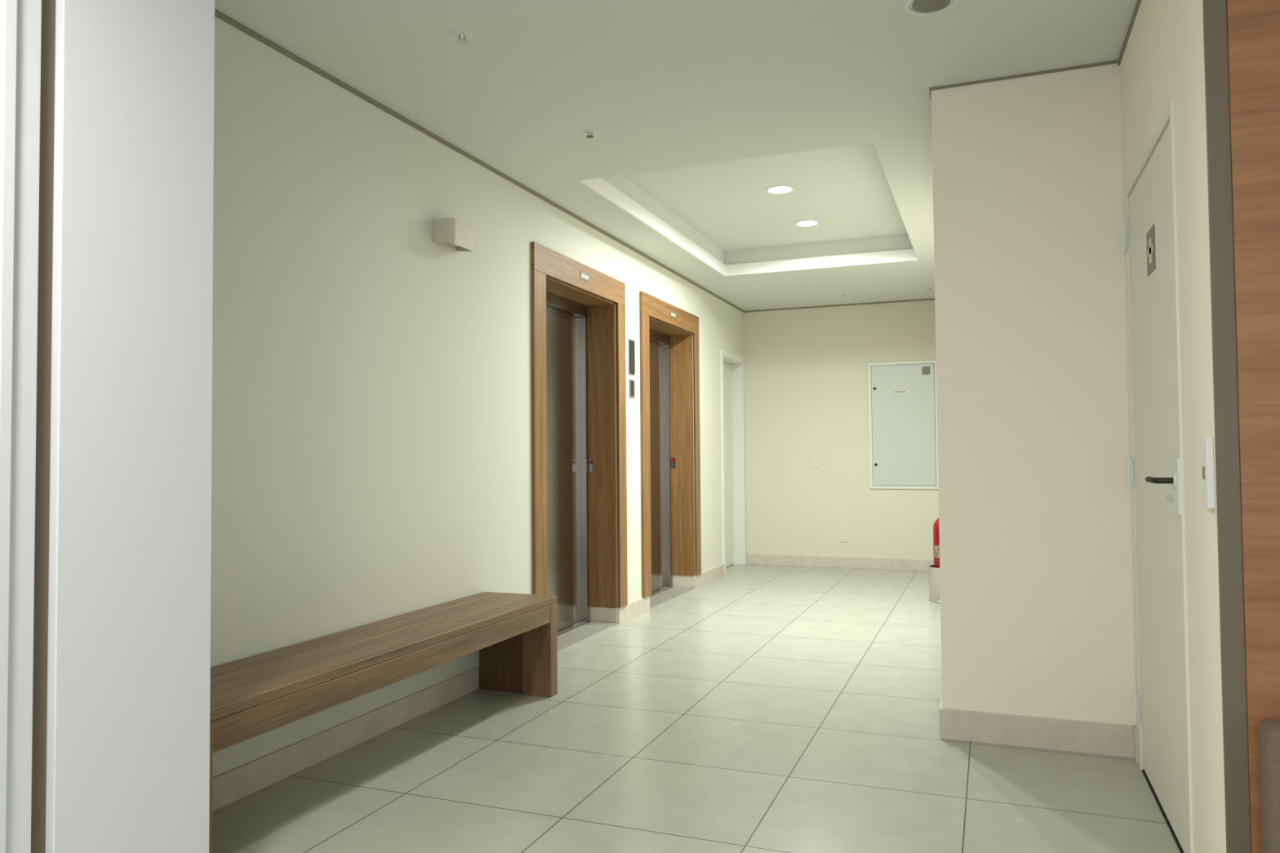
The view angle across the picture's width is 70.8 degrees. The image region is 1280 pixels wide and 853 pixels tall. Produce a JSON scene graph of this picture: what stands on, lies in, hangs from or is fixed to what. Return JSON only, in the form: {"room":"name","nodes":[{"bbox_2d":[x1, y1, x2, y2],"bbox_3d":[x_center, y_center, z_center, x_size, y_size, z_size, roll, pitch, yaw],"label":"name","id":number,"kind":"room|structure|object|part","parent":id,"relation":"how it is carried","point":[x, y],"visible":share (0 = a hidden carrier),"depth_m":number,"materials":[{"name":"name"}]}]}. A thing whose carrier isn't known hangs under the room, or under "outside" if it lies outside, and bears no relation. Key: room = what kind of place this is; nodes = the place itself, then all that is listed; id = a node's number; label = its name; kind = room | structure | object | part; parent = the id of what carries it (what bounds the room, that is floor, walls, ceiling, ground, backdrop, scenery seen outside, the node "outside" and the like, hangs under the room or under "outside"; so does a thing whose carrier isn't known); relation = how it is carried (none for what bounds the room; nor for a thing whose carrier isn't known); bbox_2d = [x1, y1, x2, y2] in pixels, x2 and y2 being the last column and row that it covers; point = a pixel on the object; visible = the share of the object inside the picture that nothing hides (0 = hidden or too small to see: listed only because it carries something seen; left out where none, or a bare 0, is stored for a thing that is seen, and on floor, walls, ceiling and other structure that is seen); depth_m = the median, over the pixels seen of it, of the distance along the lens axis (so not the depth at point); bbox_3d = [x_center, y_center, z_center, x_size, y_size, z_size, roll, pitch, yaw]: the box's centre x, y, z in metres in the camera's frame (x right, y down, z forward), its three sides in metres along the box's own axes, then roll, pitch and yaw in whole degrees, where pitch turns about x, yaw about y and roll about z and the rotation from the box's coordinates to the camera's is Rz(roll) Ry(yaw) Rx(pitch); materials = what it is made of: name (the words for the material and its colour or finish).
{"room":"elevator lobby","nodes":[
{"label":"elevator lobby","id":0,"kind":"room"},
{"bbox_2d":[0,0,41,852],"bbox_3d":[-1.687,-0.263,2.040,0.845,3.000,0.089,-1,-2,21],"label":"trim","id":1,"kind":"structure","parent":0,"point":[20,20],"depth_m":1.88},
{"bbox_2d":[31,0,55,852],"bbox_3d":[-1.681,-0.261,2.111,0.805,3.000,0.046,-1,-2,21],"label":"joint","id":2,"kind":"object","parent":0,"point":[48,6],"depth_m":1.96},
{"bbox_2d":[44,0,214,852],"bbox_3d":[-1.585,-0.255,2.323,0.830,3.000,0.418,-1,-2,21],"label":"pier","id":3,"kind":"object","parent":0,"point":[127,761],"depth_m":2.14,"materials":[{"name":"white paint"}]},
{"bbox_2d":[210,16,746,777],"bbox_3d":[-0.452,-0.152,5.926,0.320,3.000,7.800,-1,-2,21],"label":"wall","id":4,"kind":"structure","parent":0,"point":[371,451],"depth_m":3.75,"materials":[{"name":"white paint"}]},
{"bbox_2d":[433,217,472,251],"bbox_3d":[-0.881,-0.905,4.278,0.105,0.120,0.200,-1,-2,21],"label":"wall sconce","id":5,"kind":"object","parent":4,"relation":"attached to","point":[454,233],"visible":1,"depth_m":4.20,"materials":[{"name":"beige"}]},
{"bbox_3d":[-0.927,-0.911,4.296,0.008,0.100,0.184,-1,-2,21],"label":"plate","id":6,"kind":"part","parent":5,"relation":"part of","materials":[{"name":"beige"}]},
{"bbox_2d":[212,564,724,812],"bbox_3d":[-0.485,1.284,5.587,0.212,0.108,6.540,-1,-2,21],"label":"baseboard","id":7,"kind":"structure","parent":4,"relation":"attached to","point":[231,786],"depth_m":3.63,"materials":[{"name":"stone"}]},
{"bbox_2d":[214,8,744,312],"bbox_3d":[-0.248,-1.309,6.061,0.006,0.022,7.460,-1,-2,21],"label":"trim shadow gap","id":8,"kind":"structure","parent":4,"relation":"attached to","point":[218,14],"depth_m":4.08,"materials":[{"name":"grey"}]},
{"bbox_2d":[530,241,627,651],"bbox_3d":[-0.474,0.157,5.743,0.290,2.370,1.360,-1,-2,21],"label":"entrance","id":9,"kind":"object","parent":4,"relation":"attached to","point":[574,397],"visible":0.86,"depth_m":6.13,"materials":[{"name":"brown wood"}]},
{"bbox_3d":[-0.572,0.219,5.127,0.022,2.210,0.145,-1,-2,21],"label":"casing","id":10,"kind":"part","parent":9,"relation":"part of","materials":[{"name":"brown wood"}]},
{"bbox_3d":[-0.361,-0.950,5.730,0.022,0.160,1.360,-1,-2,21],"label":"casing","id":11,"kind":"part","parent":9,"relation":"part of","materials":[{"name":"brown wood"}]},
{"bbox_3d":[-0.474,1.338,5.717,0.265,0.008,1.050,-1,-2,21],"label":"sill","id":12,"kind":"part","parent":9,"relation":"part of","materials":[{"name":"stone"}]},
{"bbox_3d":[-0.337,0.272,6.255,0.040,0.090,0.004,-1,-2,21],"label":"call plate","id":13,"kind":"part","parent":9,"relation":"part of","materials":[{"name":"silver metal"}]},
{"bbox_3d":[-0.123,0.196,6.264,0.010,2.101,0.132,-1,-2,21],"label":"casing","id":14,"kind":"part","parent":9,"relation":"part of","materials":[{"name":"brown wood"}]},
{"bbox_2d":[628,338,635,375],"bbox_3d":[-0.058,-0.500,6.498,0.012,0.255,0.105,-1,-2,21],"label":"indicator","id":15,"kind":"object","parent":4,"relation":"attached to","point":[631,343],"visible":1,"depth_m":6.48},
{"bbox_3d":[-0.061,-0.500,6.500,0.006,0.255,0.105,-1,-2,21],"label":"frame","id":16,"kind":"part","parent":15,"relation":"part of","materials":[{"name":"grey metal"}]},
{"bbox_3d":[-0.055,-0.500,6.497,0.006,0.235,0.089,-1,-2,21],"label":"glass","id":17,"kind":"part","parent":15,"relation":"part of","materials":[{"name":"grey glass"}]},
{"bbox_2d":[629,379,634,398],"bbox_3d":[-0.056,-0.273,6.491,0.012,0.130,0.085,-1,-2,21],"label":"station","id":18,"kind":"object","parent":4,"relation":"attached to","point":[631,381],"depth_m":6.47,"materials":[{"name":"silver metal"}]},
{"bbox_2d":[639,291,701,608],"bbox_3d":[0.146,0.202,7.331,0.290,2.370,1.390,-1,-2,21],"label":"entrance","id":19,"kind":"object","parent":4,"relation":"attached to","point":[666,357],"visible":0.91,"depth_m":7.80,"materials":[{"name":"brown wood"}]},
{"bbox_3d":[0.042,0.209,6.703,0.022,2.102,0.145,-1,-2,21],"label":"casing","id":20,"kind":"part","parent":19,"relation":"part of","materials":[{"name":"brown wood"}]},
{"bbox_3d":[0.259,-0.905,7.318,0.022,0.160,1.390,-1,-2,21],"label":"casing","id":21,"kind":"part","parent":19,"relation":"part of","materials":[{"name":"brown wood"}]},
{"bbox_3d":[0.147,1.382,7.309,0.265,0.008,1.090,-1,-2,21],"label":"sill","id":22,"kind":"part","parent":19,"relation":"part of","materials":[{"name":"stone"}]},
{"bbox_3d":[0.292,0.317,7.866,0.040,0.090,0.004,-1,-2,21],"label":"call plate","id":23,"kind":"part","parent":19,"relation":"part of","materials":[{"name":"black metal"}]},
{"bbox_3d":[0.504,0.241,7.871,0.010,2.101,0.122,-1,-2,21],"label":"casing","id":24,"kind":"part","parent":19,"relation":"part of","materials":[{"name":"brown wood"}]},
{"bbox_2d":[723,361,733,566],"bbox_3d":[0.814,0.381,9.100,0.035,2.090,0.780,-1,-2,21],"label":"leaf","id":25,"kind":"object","parent":4,"relation":"attached to","point":[726,366],"visible":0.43,"depth_m":9.31,"materials":[{"name":"white paint"}]},
{"bbox_2d":[720,349,746,575],"bbox_3d":[0.868,0.352,9.064,0.182,2.165,0.870,-1,-2,21],"label":"frame","id":26,"kind":"object","parent":4,"relation":"attached to","point":[737,362],"visible":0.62,"depth_m":9.42,"materials":[{"name":"white wood"}]},
{"bbox_2d":[214,0,1137,311],"bbox_3d":[1.280,-1.594,2.954,5.900,0.330,12.350,-1,-2,21],"label":"ceiling","id":27,"kind":"structure","parent":0,"point":[697,108],"depth_m":3.76,"materials":[{"name":"white paint"}]},
{"bbox_2d":[451,30,473,43],"bbox_3d":[-0.637,-1.394,3.230,0.076,0.023,0.076,-1,-2,21],"label":"sprinkler","id":28,"kind":"object","parent":27,"relation":"attached to","point":[462,36],"depth_m":3.22,"materials":[{"name":"white metal"}]},
{"bbox_2d":[582,128,598,137],"bbox_3d":[-0.233,-1.367,4.210,0.076,0.023,0.076,-1,-2,21],"label":"sprinkler","id":29,"kind":"object","parent":27,"relation":"attached to","point":[589,132],"depth_m":4.20,"materials":[{"name":"white metal"}]},
{"bbox_2d":[578,177,917,276],"bbox_3d":[0.925,-1.377,6.024,1.580,0.093,2.900,-1,-2,21],"label":"trim tray lip","id":30,"kind":"object","parent":27,"relation":"attached to","point":[599,185],"visible":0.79,"depth_m":7.14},
{"bbox_2d":[765,185,794,193],"bbox_3d":[0.914,-1.547,5.882,0.180,0.006,0.180,-1,-2,21],"label":"recessed light","id":31,"kind":"object","parent":27,"relation":"in","point":[776,188],"visible":1,"depth_m":5.87,"materials":[{"name":"white metal"}]},
{"bbox_2d":[795,219,819,226],"bbox_3d":[1.252,-1.523,6.748,0.180,0.006,0.180,-1,-2,21],"label":"recessed light","id":32,"kind":"object","parent":27,"relation":"in","point":[806,222],"visible":1,"depth_m":6.74,"materials":[{"name":"white metal"}]},
{"bbox_2d":[904,0,957,15],"bbox_3d":[0.977,-1.421,3.020,0.170,0.007,0.170,-1,-2,21],"label":"recessed light","id":33,"kind":"object","parent":27,"relation":"in","point":[922,7],"visible":1,"depth_m":3.04,"materials":[{"name":"white metal"}]},
{"bbox_2d":[212,564,1180,852],"bbox_3d":[1.257,1.290,2.883,5.800,0.100,12.350,-1,-2,21],"label":"floor","id":34,"kind":"structure","parent":0,"point":[752,708],"depth_m":3.36,"materials":[{"name":"tile"}]},
{"bbox_2d":[208,591,557,852],"bbox_3d":[-0.981,1.038,3.465,0.410,0.475,2.135,-1,-2,21],"label":"wooden bench","id":35,"kind":"object","parent":34,"relation":"on","point":[514,635],"visible":0.56,"depth_m":3.30,"materials":[{"name":"brown wood"}]},
{"bbox_3d":[-1.240,1.026,2.448,0.154,0.442,0.048,-1,-2,21],"label":"leg","id":36,"kind":"part","parent":35,"relation":"part of","materials":[{"name":"brown wood"}]},
{"bbox_3d":[-0.674,1.084,4.462,0.255,0.442,0.050,-1,-2,21],"label":"leg panel","id":37,"kind":"part","parent":35,"relation":"part of","materials":[{"name":"brown wood"}]},
{"bbox_3d":[-0.487,1.079,4.378,0.154,0.442,0.070,-1,-2,21],"label":"leg","id":38,"kind":"part","parent":35,"relation":"part of","materials":[{"name":"brown wood"}]},
{"bbox_2d":[928,564,940,603],"bbox_3d":[2.372,1.224,7.008,0.244,0.270,0.244,-1,-2,21],"label":"stand","id":39,"kind":"object","parent":34,"relation":"on","point":[934,572],"visible":0.35,"depth_m":6.95,"materials":[{"name":"silver metal"}]},
{"bbox_2d":[933,518,939,568],"bbox_3d":[2.370,0.977,7.016,0.162,0.721,0.162,-1,-2,21],"label":"fire extinguisher","id":40,"kind":"object","parent":39,"relation":"on","point":[935,526],"visible":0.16,"depth_m":6.98,"materials":[{"name":"red paint"}]},
{"bbox_2d":[1142,769,1184,852],"bbox_3d":[1.691,1.233,2.849,0.064,0.004,0.860,-1,-2,21],"label":"threshold","id":41,"kind":"object","parent":34,"relation":"on","point":[1171,828],"visible":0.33,"depth_m":2.86,"materials":[{"name":"black"}]},
{"bbox_2d":[1258,719,1279,852],"bbox_3d":[2.039,0.908,1.404,1.655,0.560,0.705,-1,-2,21],"label":"sofa","id":42,"kind":"object","parent":34,"relation":"on","point":[1269,730],"visible":1,"depth_m":1.95,"materials":[{"name":"fabric"}]},
{"bbox_2d":[744,299,938,559],"bbox_3d":[2.150,-0.073,9.149,2.825,3.000,0.100,-1,-2,21],"label":"wall","id":43,"kind":"structure","parent":0,"point":[806,389],"depth_m":9.19,"materials":[{"name":"beige paint"}]},
{"bbox_2d":[811,456,819,467],"bbox_3d":[1.796,0.362,9.216,0.080,0.120,0.011,-1,-2,21],"label":"wall outlet","id":44,"kind":"object","parent":43,"relation":"attached to","point":[815,460],"visible":1,"depth_m":9.21,"materials":[{"name":"white paint"}]},
{"bbox_2d":[744,297,934,312],"bbox_3d":[2.134,-1.236,9.132,2.199,0.015,0.006,-1,-2,21],"label":"trim shadow gap","id":45,"kind":"structure","parent":43,"relation":"attached to","point":[931,299],"depth_m":9.16,"materials":[{"name":"grey paint"}]},
{"bbox_2d":[746,554,933,571],"bbox_3d":[2.151,1.371,9.049,2.205,0.108,0.012,-1,-2,21],"label":"baseboard","id":46,"kind":"structure","parent":43,"relation":"attached to","point":[753,559],"depth_m":9.09,"materials":[{"name":"stone"}]},
{"bbox_2d":[840,533,848,542],"bbox_3d":[2.063,1.126,9.091,0.080,0.080,0.011,-1,-2,21],"label":"wall outlet","id":47,"kind":"object","parent":43,"relation":"attached to","point":[843,537],"visible":1,"depth_m":9.09,"materials":[{"name":"white paint"}]},
{"bbox_2d":[867,360,938,488],"bbox_3d":[2.602,-0.014,8.902,0.665,1.260,0.030,-1,-2,21],"label":"electrical panel","id":48,"kind":"object","parent":43,"relation":"attached to","point":[903,400],"visible":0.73,"depth_m":8.89,"materials":[{"name":"white metal"}]},
{"bbox_2d":[931,62,1136,725],"bbox_3d":[2.656,-0.174,6.018,0.995,3.000,5.370,-1,-2,21],"label":"wall","id":49,"kind":"structure","parent":0,"point":[1037,620],"depth_m":3.56,"materials":[{"name":"beige paint"}]},
{"bbox_2d":[929,0,1141,101],"bbox_3d":[2.246,-1.349,5.448,0.701,0.022,6.790,-1,-2,21],"label":"trim shadow gap","id":50,"kind":"structure","parent":49,"relation":"attached to","point":[1138,2],"depth_m":3.55,"materials":[{"name":"grey"}]},
{"bbox_2d":[938,697,1139,764],"bbox_3d":[2.510,1.267,5.997,0.707,0.120,5.440,-1,-2,21],"label":"baseboard","id":51,"kind":"structure","parent":49,"relation":"attached to","point":[1026,731],"depth_m":3.51,"materials":[{"name":"stone"}]},
{"bbox_2d":[1124,218,1127,250],"bbox_3d":[1.806,-0.711,3.350,0.004,0.110,0.065,-1,-2,21],"label":"hinge leaf","id":52,"kind":"object","parent":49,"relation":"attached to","point":[1126,220],"visible":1,"depth_m":3.32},
{"bbox_2d":[1120,219,1126,252],"bbox_3d":[1.804,-0.711,3.359,0.018,0.120,0.018,-1,-2,21],"label":"barrel","id":53,"kind":"object","parent":52,"relation":"attached to","point":[1122,221],"depth_m":3.35,"materials":[{"name":"silver metal"}]},
{"bbox_2d":[1130,457,1133,487],"bbox_3d":[1.813,0.169,3.322,0.004,0.110,0.065,-1,-2,21],"label":"hinge leaf","id":54,"kind":"object","parent":49,"relation":"attached to","point":[1131,458],"visible":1,"depth_m":3.30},
{"bbox_2d":[1126,456,1132,488],"bbox_3d":[1.811,0.169,3.332,0.018,0.120,0.018,-1,-2,21],"label":"barrel","id":55,"kind":"object","parent":54,"relation":"attached to","point":[1128,458],"depth_m":3.32,"materials":[{"name":"silver metal"}]},
{"bbox_2d":[1136,692,1139,724],"bbox_3d":[1.820,1.028,3.296,0.004,0.110,0.065,-1,-2,21],"label":"hinge leaf","id":56,"kind":"object","parent":49,"relation":"attached to","point":[1137,694],"visible":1,"depth_m":3.27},
{"bbox_2d":[1132,689,1137,724],"bbox_3d":[1.818,1.029,3.305,0.018,0.120,0.018,-1,-2,21],"label":"barrel","id":57,"kind":"object","parent":56,"relation":"attached to","point":[1134,691],"depth_m":3.30,"materials":[{"name":"silver metal"}]},
{"bbox_2d":[1124,100,1194,852],"bbox_3d":[1.700,0.171,2.876,0.108,2.130,0.918,-1,-2,21],"label":"frame","id":58,"kind":"object","parent":49,"relation":"attached to","point":[1168,117],"visible":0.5,"depth_m":2.50,"materials":[{"name":"white paint"}]},
{"bbox_2d":[1120,0,1226,852],"bbox_3d":[1.662,-0.268,2.763,0.120,3.000,1.420,-1,-2,21],"label":"wall","id":59,"kind":"structure","parent":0,"point":[1162,61],"depth_m":2.34,"materials":[{"name":"beige paint"}]},
{"bbox_2d":[1128,123,1188,852],"bbox_3d":[1.680,0.183,2.883,0.050,2.082,0.852,-1,-2,21],"label":"leaf","id":60,"kind":"object","parent":59,"relation":"attached to","point":[1153,340],"visible":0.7,"depth_m":2.84,"materials":[{"name":"white paint"}]},
{"bbox_2d":[1146,223,1155,276],"bbox_3d":[1.638,-0.564,2.888,0.004,0.140,0.140,-1,-2,21],"label":"number sign","id":61,"kind":"object","parent":60,"relation":"attached to","point":[1150,236],"visible":1,"depth_m":2.88,"materials":[{"name":"grey metal"}]},
{"bbox_2d":[1172,457,1181,515],"bbox_3d":[1.499,0.166,2.508,0.014,0.160,0.080,-1,-2,21],"label":"lock plate","id":62,"kind":"object","parent":60,"relation":"attached to","point":[1175,460],"visible":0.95,"depth_m":2.48,"materials":[{"name":"white metal"}]},
{"bbox_2d":[1171,472,1177,488],"bbox_3d":[1.490,0.151,2.512,0.006,0.044,0.044,-1,-2,21],"label":"rose","id":63,"kind":"object","parent":62,"relation":"attached to","point":[1173,474],"visible":0.97,"depth_m":2.50,"materials":[{"name":"white metal"}]},
{"bbox_2d":[1145,476,1173,484],"bbox_3d":[1.487,0.153,2.576,0.056,0.017,0.134,-1,-2,21],"label":"lever","id":64,"kind":"object","parent":63,"relation":"attached to","point":[1149,479],"visible":0.95,"depth_m":2.52,"materials":[{"name":"black metal"}]},
{"bbox_2d":[1200,437,1215,509],"bbox_3d":[1.361,0.111,2.158,0.016,0.170,0.065,-1,-2,21],"label":"switch plate","id":65,"kind":"object","parent":59,"relation":"in","point":[1206,443],"depth_m":2.13,"materials":[{"name":"white plastic"}]},
{"bbox_2d":[1202,466,1204,479],"bbox_3d":[1.352,0.111,2.161,0.002,0.030,0.017,-1,-2,21],"label":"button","id":66,"kind":"object","parent":65,"relation":"attached to","point":[1203,468],"visible":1,"depth_m":2.16,"materials":[{"name":"grey plastic"}]},
{"bbox_3d":[2.604,-0.307,1.725,2.390,3.000,0.110,-1,-2,21],"label":"wall","id":67,"kind":"structure","parent":0,"visible":0},
{"bbox_2d":[1202,0,1250,852],"bbox_3d":[1.366,-0.116,2.103,0.045,2.660,0.014,-1,-2,21],"label":"trim","id":68,"kind":"structure","parent":67,"relation":"attached to","point":[1215,11],"depth_m":2.09,"materials":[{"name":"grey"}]},
{"bbox_2d":[1226,0,1279,852],"bbox_3d":[2.531,-0.139,1.662,2.445,2.660,0.048,-1,-2,21],"label":"wood wall panel","id":69,"kind":"object","parent":67,"relation":"attached to","point":[1253,26],"visible":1,"depth_m":2.07,"materials":[{"name":"brown wood"}]}
]}

